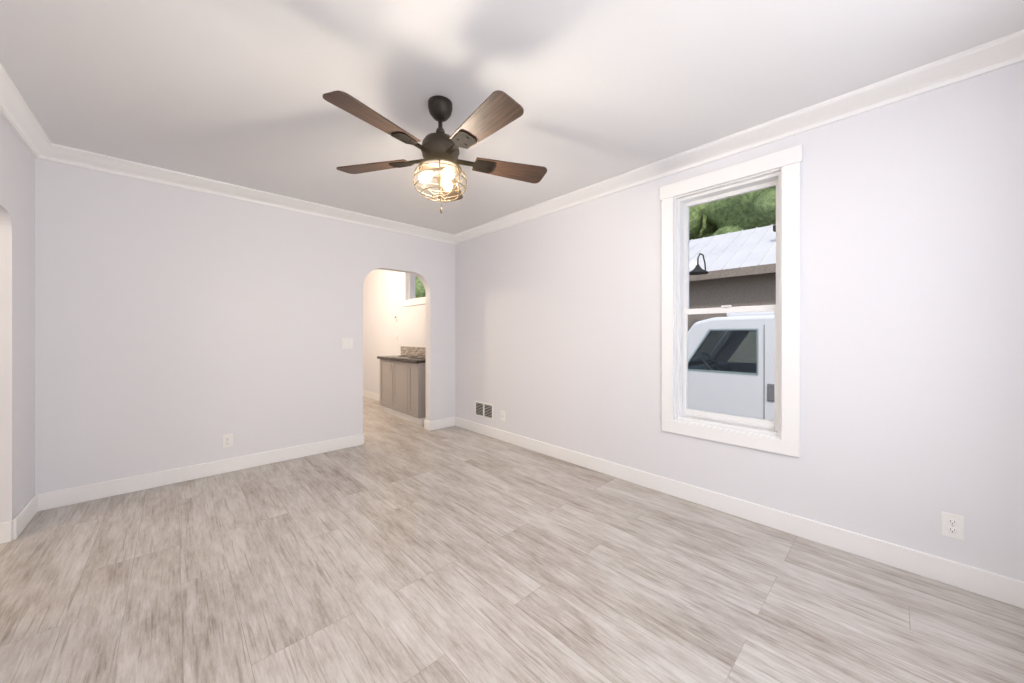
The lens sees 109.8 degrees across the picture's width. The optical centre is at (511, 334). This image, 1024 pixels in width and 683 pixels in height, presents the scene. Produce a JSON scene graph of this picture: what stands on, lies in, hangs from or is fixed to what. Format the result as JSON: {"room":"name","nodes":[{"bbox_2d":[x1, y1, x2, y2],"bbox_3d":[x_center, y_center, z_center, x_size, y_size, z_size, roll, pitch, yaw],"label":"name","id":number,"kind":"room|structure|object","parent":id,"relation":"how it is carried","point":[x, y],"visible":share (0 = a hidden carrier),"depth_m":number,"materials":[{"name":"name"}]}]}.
{"room":"empty living room","nodes":[
{"label":"empty living room","id":0,"kind":"room"},
{"bbox_2d":[0,114,34,522],"bbox_3d":[-2.964,-0.052,2.046,0.120,2.545,8.400,0,0,-43],"label":"wall","id":1,"kind":"structure","parent":0,"point":[17,325],"depth_m":2.20,"materials":[{"name":"white paint"}]},
{"bbox_2d":[4,494,39,542],"bbox_3d":[-3.108,1.160,2.297,0.015,0.120,0.455,0,0,-43],"label":"baseboard","id":2,"kind":"structure","parent":1,"relation":"attached to","point":[12,529],"depth_m":2.22,"materials":[{"name":"white paint"}]},
{"bbox_2d":[0,63,55,160],"bbox_3d":[-1.691,-1.275,0.840,0.085,0.100,4.600,0,0,-43],"label":"crown molding","id":3,"kind":"structure","parent":1,"relation":"attached to","point":[16,113],"depth_m":2.14,"materials":[{"name":"white paint"}]},
{"bbox_2d":[35,158,454,493],"bbox_3d":[-2.073,-0.052,3.719,3.470,2.545,0.120,0,0,-43],"label":"wall","id":4,"kind":"structure","parent":0,"point":[176,327],"depth_m":3.05,"materials":[{"name":"white paint"}]},
{"bbox_2d":[40,433,363,510],"bbox_3d":[-2.469,1.160,3.255,2.255,0.120,0.023,0,0,-43],"label":"baseboard","id":5,"kind":"structure","parent":4,"relation":"attached to","point":[74,495],"depth_m":3.00,"materials":[{"name":"white paint"}]},
{"bbox_2d":[223,434,232,447],"bbox_3d":[-2.528,0.940,3.203,0.070,0.115,0.008,0,0,-43],"label":"outlet","id":6,"kind":"object","parent":4,"relation":"attached to","point":[227,440],"visible":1,"depth_m":3.20,"materials":[{"name":"white plastic"}]},
{"bbox_2d":[53,144,451,243],"bbox_3d":[-2.010,-1.275,3.637,3.270,0.100,0.085,0,0,-43],"label":"crown molding","id":7,"kind":"structure","parent":4,"relation":"attached to","point":[64,154],"depth_m":3.15,"materials":[{"name":"white paint"}]},
{"bbox_2d":[342,338,352,348],"bbox_3d":[-1.784,0.090,3.901,0.116,0.116,0.010,0,0,-43],"label":"switch plate","id":8,"kind":"object","parent":4,"relation":"attached to","point":[347,343],"visible":1,"depth_m":3.90,"materials":[{"name":"white plastic"}]},
{"bbox_2d":[424,419,427,429],"bbox_3d":[-0.999,1.160,4.821,0.395,0.120,0.015,0,0,-43],"label":"baseboard","id":9,"kind":"structure","parent":4,"relation":"attached to","point":[425,421],"depth_m":4.65,"materials":[{"name":"white paint"}]},
{"bbox_2d":[428,417,455,430],"bbox_3d":[-0.920,1.160,4.722,0.375,0.120,0.035,0,0,-43],"label":"baseboard","id":10,"kind":"structure","parent":4,"relation":"attached to","point":[447,422],"depth_m":4.70,"materials":[{"name":"white paint"}]},
{"bbox_2d":[0,396,1023,682],"bbox_3d":[-2.566,1.280,2.419,6.270,0.120,8.400,0,0,-43],"label":"floor","id":11,"kind":"structure","parent":0,"point":[394,550],"depth_m":1.73,"materials":[{"name":"grey laminate"}]},
{"bbox_2d":[377,358,404,418],"bbox_3d":[-1.624,0.797,5.492,0.382,0.844,1.010,0,0,-43],"label":"base cabinet","id":12,"kind":"object","parent":11,"relation":"on","point":[403,385],"depth_m":5.39,"materials":[{"name":"grey paint"}]},
{"bbox_2d":[377,354,425,361],"bbox_3d":[-1.559,0.356,5.402,0.412,0.039,1.290,0,0,-43],"label":"countertop","id":13,"kind":"structure","parent":12,"relation":"on","point":[403,357],"depth_m":5.27,"materials":[{"name":"grey stone"}]},
{"bbox_2d":[405,362,425,425],"bbox_3d":[-1.240,0.797,5.084,0.382,0.844,0.370,0,0,-43],"label":"base cabinet","id":14,"kind":"object","parent":11,"relation":"on","point":[415,372],"depth_m":4.89,"materials":[{"name":"grey paint"}]},
{"bbox_2d":[0,0,1023,233],"bbox_3d":[-2.566,-1.385,2.419,6.270,0.120,8.400,0,0,-43],"label":"ceiling","id":15,"kind":"structure","parent":0,"point":[230,91],"depth_m":1.84,"materials":[{"name":"white paint"}]},
{"bbox_2d":[323,90,546,213],"bbox_3d":[-0.392,-1.008,2.024,1.274,0.632,1.240,0,0,-43],"label":"ceiling fan","id":16,"kind":"object","parent":15,"relation":"hanging from","point":[491,114],"visible":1,"depth_m":1.97,"materials":[{"name":"brown wood"}]},
{"bbox_2d":[363,61,1023,580],"bbox_3d":[-0.336,-0.052,4.513,0.150,2.545,8.400,0,0,-43],"label":"wall","id":17,"kind":"structure","parent":0,"point":[911,319],"depth_m":2.03,"materials":[{"name":"white paint"}]},
{"bbox_2d":[363,390,379,400],"bbox_3d":[-2.505,1.160,6.702,0.015,0.120,1.940,0,0,-43],"label":"baseboard","id":18,"kind":"structure","parent":17,"relation":"attached to","point":[368,394],"depth_m":6.89,"materials":[{"name":"white paint"}]},
{"bbox_2d":[403,272,425,306],"bbox_3d":[-1.390,-0.840,5.616,0.174,0.740,1.054,0,0,-43],"label":"kitchen window","id":19,"kind":"structure","parent":17,"relation":"in","point":[409,299],"depth_m":5.89,"materials":[{"name":"white paint"}]},
{"bbox_2d":[475,401,492,419],"bbox_3d":[-0.348,0.920,4.406,0.015,0.185,0.350,0,0,-43],"label":"air vent","id":20,"kind":"object","parent":17,"relation":"in","point":[483,410],"visible":1,"depth_m":4.40,"materials":[{"name":"white plastic"}]},
{"bbox_2d":[501,411,504,421],"bbox_3d":[-0.109,0.935,4.150,0.016,0.115,0.070,0,0,-43],"label":"outlet","id":21,"kind":"object","parent":17,"relation":"attached to","point":[502,415],"visible":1,"depth_m":4.14,"materials":[{"name":"white plastic"}]},
{"bbox_2d":[660,144,802,457],"bbox_3d":[1.504,-0.203,2.534,0.174,1.885,0.869,0,0,-43],"label":"window","id":22,"kind":"structure","parent":17,"relation":"in","point":[679,416],"depth_m":2.44,"materials":[{"name":"white paint"}]},
{"bbox_2d":[452,29,1023,243],"bbox_3d":[0.777,-1.275,3.158,0.085,0.100,4.600,0,0,-43],"label":"crown molding","id":23,"kind":"structure","parent":17,"relation":"attached to","point":[1008,50],"depth_m":2.13,"materials":[{"name":"white paint"}]},
{"bbox_2d":[456,417,1023,608],"bbox_3d":[0.800,1.160,3.180,0.019,0.120,4.600,0,0,-43],"label":"baseboard","id":24,"kind":"structure","parent":17,"relation":"attached to","point":[999,587],"depth_m":2.15,"materials":[{"name":"white paint"}]},
{"bbox_2d":[941,512,963,540],"bbox_3d":[2.146,0.930,1.754,0.008,0.115,0.070,0,0,-43],"label":"electrical outlet","id":25,"kind":"object","parent":17,"relation":"attached to","point":[952,525],"visible":1,"depth_m":1.75,"materials":[{"name":"white plastic"}]},
{"label":"outside","id":26,"kind":"structure","parent":0,"visible":0},
{"bbox_3d":[1.056,1.820,6.574,85.000,0.200,90.000,0,0,-43],"label":"ground","id":27,"kind":"structure","parent":26,"visible":0},
{"bbox_2d":[415,276,425,297],"bbox_3d":[-10.303,-4.888,37.949,9.373,13.217,11.052,0,0,-43],"label":"tree","id":28,"kind":"object","parent":27,"relation":"on","point":[420,289],"depth_m":34.06,"materials":[{"name":"green plant"}]},
{"bbox_2d":[689,202,717,239],"bbox_3d":[11.870,-5.304,28.654,13.002,14.048,12.676,0,0,-43],"label":"tree","id":29,"kind":"object","parent":27,"relation":"on","point":[697,216],"depth_m":23.07,"materials":[{"name":"green plant"}]},
{"bbox_2d":[688,305,773,419],"bbox_3d":[4.062,0.670,4.761,2.500,2.100,5.380,0,0,-43],"label":"van","id":30,"kind":"object","parent":27,"relation":"on","point":[749,393],"depth_m":4.73,"materials":[{"name":"paint"}]},
{"bbox_2d":[688,224,775,362],"bbox_3d":[8.322,-0.887,10.655,7.720,5.213,22.600,0,0,-43],"label":"building","id":31,"kind":"structure","parent":27,"relation":"on","point":[729,260],"depth_m":9.70,"materials":[{"name":"paint"}]},
{"bbox_2d":[698,186,775,238],"bbox_3d":[17.937,-5.640,20.015,12.016,14.721,13.666,0,0,-43],"label":"tree","id":32,"kind":"object","parent":27,"relation":"on","point":[731,215],"depth_m":20.08,"materials":[{"name":"green plant"}]}
]}

